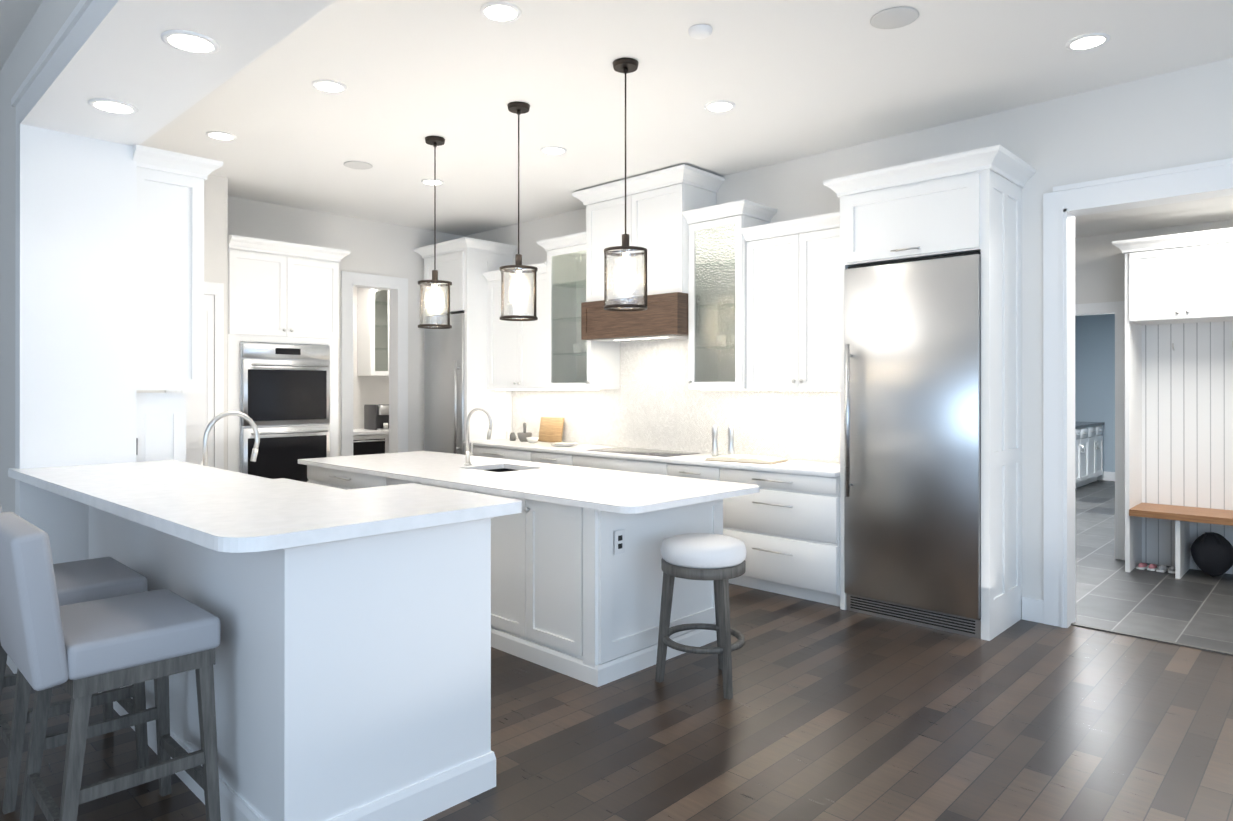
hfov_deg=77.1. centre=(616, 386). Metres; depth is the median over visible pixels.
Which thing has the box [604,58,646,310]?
pendant light
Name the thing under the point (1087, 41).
recessed light
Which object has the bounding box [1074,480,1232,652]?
floor
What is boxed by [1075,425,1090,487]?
base cabinet
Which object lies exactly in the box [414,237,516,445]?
tall cabinet
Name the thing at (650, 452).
cooktop
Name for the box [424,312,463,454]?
refrigerator
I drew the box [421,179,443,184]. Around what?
recessed light
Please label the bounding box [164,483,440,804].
base cabinet
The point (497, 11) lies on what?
recessed light
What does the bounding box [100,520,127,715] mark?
base cabinet
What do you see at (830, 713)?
floor
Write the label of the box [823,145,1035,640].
tall cabinet
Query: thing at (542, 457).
base cabinet
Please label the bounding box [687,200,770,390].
upper cabinet
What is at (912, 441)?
refrigerator column
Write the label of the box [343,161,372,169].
ceiling speaker
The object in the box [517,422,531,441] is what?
mortar
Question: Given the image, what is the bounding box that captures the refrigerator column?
[844,252,980,638]
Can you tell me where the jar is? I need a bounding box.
[510,432,515,440]
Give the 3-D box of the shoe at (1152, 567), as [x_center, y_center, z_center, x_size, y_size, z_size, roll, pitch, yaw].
[4.270,1.427,6.155,0.061,0.045,0.164,0,0,44]
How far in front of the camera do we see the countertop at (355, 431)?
9.53 m
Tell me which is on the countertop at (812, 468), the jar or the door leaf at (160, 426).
the jar
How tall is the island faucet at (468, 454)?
0.410 m
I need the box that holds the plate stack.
[551,442,576,446]
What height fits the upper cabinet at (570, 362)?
1.410 m
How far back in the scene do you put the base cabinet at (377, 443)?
9.56 m
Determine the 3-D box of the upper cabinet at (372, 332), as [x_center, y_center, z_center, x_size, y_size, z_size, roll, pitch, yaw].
[-3.148,-0.743,10.071,0.346,1.200,0.309,0,0,44]
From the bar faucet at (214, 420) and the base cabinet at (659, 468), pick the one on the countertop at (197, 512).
the bar faucet at (214, 420)
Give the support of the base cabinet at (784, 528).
on the floor at (830, 713)
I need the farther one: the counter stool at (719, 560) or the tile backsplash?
the tile backsplash
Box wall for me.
[0,0,1232,599]
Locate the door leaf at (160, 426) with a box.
[136,393,185,461]
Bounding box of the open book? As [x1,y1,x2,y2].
[705,454,787,463]
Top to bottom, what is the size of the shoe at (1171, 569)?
0.045 m
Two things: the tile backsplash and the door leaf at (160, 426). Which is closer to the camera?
the door leaf at (160, 426)
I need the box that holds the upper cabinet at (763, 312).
[747,212,839,390]
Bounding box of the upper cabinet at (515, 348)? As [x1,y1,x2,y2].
[487,264,542,389]
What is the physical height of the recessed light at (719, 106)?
0.008 m
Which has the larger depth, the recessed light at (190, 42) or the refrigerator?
the refrigerator
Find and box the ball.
[1190,532,1232,576]
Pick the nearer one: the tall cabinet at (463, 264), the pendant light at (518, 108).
the pendant light at (518, 108)
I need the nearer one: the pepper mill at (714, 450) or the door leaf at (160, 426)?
the door leaf at (160, 426)
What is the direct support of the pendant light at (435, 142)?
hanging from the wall
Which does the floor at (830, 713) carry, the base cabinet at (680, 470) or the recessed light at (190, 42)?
the base cabinet at (680, 470)
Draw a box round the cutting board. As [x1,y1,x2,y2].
[538,417,563,441]
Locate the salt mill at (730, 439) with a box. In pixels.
[728,425,733,454]
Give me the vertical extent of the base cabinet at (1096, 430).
0.870 m
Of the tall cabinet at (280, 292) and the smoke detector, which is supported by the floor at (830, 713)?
the tall cabinet at (280, 292)
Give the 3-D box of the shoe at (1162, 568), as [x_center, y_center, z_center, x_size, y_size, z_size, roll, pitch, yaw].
[4.310,1.427,6.103,0.063,0.045,0.164,0,0,44]
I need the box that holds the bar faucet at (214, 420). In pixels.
[201,411,259,465]
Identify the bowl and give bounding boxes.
[526,437,538,442]
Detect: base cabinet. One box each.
[89,516,99,558]
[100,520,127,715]
[128,532,163,753]
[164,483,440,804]
[208,491,520,820]
[353,431,388,455]
[464,446,531,461]
[532,451,571,465]
[572,455,667,474]
[668,463,719,480]
[720,468,839,606]
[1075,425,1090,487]
[1091,425,1102,482]
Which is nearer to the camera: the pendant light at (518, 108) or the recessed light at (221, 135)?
the pendant light at (518, 108)
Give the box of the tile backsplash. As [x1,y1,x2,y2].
[512,339,839,461]
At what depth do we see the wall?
4.75 m
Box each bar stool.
[0,506,148,813]
[0,511,220,820]
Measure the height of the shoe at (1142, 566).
0.045 m
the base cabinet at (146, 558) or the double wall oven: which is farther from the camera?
the double wall oven
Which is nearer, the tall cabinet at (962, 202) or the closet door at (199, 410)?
the tall cabinet at (962, 202)
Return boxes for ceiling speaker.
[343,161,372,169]
[870,7,918,28]
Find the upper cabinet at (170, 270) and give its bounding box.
[133,144,222,389]
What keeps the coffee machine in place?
in the countertop at (355, 431)
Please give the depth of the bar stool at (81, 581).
2.85 m
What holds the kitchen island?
on the floor at (830, 713)
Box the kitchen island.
[298,451,759,686]
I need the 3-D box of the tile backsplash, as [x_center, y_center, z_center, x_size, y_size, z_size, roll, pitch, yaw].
[0.370,0.070,6.894,4.124,0.972,0.010,0,0,44]
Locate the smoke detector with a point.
(701, 31)
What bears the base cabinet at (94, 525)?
on the floor at (830, 713)
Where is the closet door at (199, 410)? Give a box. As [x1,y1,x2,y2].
[176,295,213,466]
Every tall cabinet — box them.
[228,235,350,472]
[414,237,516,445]
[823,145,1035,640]
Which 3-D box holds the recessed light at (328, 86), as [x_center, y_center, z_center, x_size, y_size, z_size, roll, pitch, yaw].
[-1.669,-1.746,4.497,0.194,0.008,0.194,0,0,44]
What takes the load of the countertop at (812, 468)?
on the base cabinet at (522, 455)
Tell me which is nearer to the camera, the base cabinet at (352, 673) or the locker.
the base cabinet at (352, 673)
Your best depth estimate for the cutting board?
7.78 m
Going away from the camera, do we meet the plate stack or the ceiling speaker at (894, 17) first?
the ceiling speaker at (894, 17)
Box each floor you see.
[0,583,1232,820]
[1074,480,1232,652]
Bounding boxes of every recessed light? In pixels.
[88,98,138,114]
[161,30,219,53]
[206,131,236,140]
[312,79,346,92]
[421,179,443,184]
[480,1,521,21]
[540,146,566,154]
[704,100,734,111]
[1065,33,1109,50]
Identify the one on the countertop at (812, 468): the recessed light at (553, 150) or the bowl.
the bowl
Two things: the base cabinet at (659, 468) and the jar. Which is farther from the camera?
the jar
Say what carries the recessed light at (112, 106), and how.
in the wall
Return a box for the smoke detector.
[688,24,712,38]
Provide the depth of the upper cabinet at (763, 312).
5.57 m
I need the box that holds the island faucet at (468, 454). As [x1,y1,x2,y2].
[464,407,492,464]
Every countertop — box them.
[8,460,521,563]
[353,429,388,434]
[463,439,839,477]
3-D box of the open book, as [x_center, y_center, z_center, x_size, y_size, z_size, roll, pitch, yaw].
[0.971,0.537,5.797,0.540,0.034,0.310,0,0,34]
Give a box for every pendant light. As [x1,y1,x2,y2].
[418,136,451,328]
[500,102,537,320]
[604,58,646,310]
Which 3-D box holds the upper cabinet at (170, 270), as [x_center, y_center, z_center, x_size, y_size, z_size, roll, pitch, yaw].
[-2.770,-0.631,4.607,1.057,1.299,0.435,0,0,44]
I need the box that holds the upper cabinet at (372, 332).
[357,287,388,375]
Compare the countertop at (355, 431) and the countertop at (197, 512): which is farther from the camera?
the countertop at (355, 431)
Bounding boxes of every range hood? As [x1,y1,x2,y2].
[581,292,687,341]
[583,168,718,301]
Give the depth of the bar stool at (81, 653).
2.27 m
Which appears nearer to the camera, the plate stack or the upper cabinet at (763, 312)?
the upper cabinet at (763, 312)
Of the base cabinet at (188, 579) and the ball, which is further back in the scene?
the ball
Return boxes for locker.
[1112,228,1232,578]
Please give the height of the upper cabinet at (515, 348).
1.210 m
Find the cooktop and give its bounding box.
[586,447,699,456]
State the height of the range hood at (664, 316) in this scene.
0.340 m
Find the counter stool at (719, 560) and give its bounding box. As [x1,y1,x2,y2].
[655,533,746,699]
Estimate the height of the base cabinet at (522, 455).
0.860 m
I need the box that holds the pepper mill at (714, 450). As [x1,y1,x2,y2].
[711,425,717,455]
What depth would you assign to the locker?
6.08 m
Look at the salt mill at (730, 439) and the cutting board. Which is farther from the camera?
the cutting board
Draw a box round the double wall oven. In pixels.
[240,342,329,481]
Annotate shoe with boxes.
[1136,563,1148,569]
[1147,564,1157,570]
[1156,565,1167,572]
[1168,566,1174,572]
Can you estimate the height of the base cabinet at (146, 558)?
1.005 m
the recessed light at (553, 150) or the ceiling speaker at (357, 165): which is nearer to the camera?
the recessed light at (553, 150)
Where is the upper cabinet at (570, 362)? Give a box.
[543,232,619,389]
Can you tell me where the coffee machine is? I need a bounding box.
[364,404,388,429]

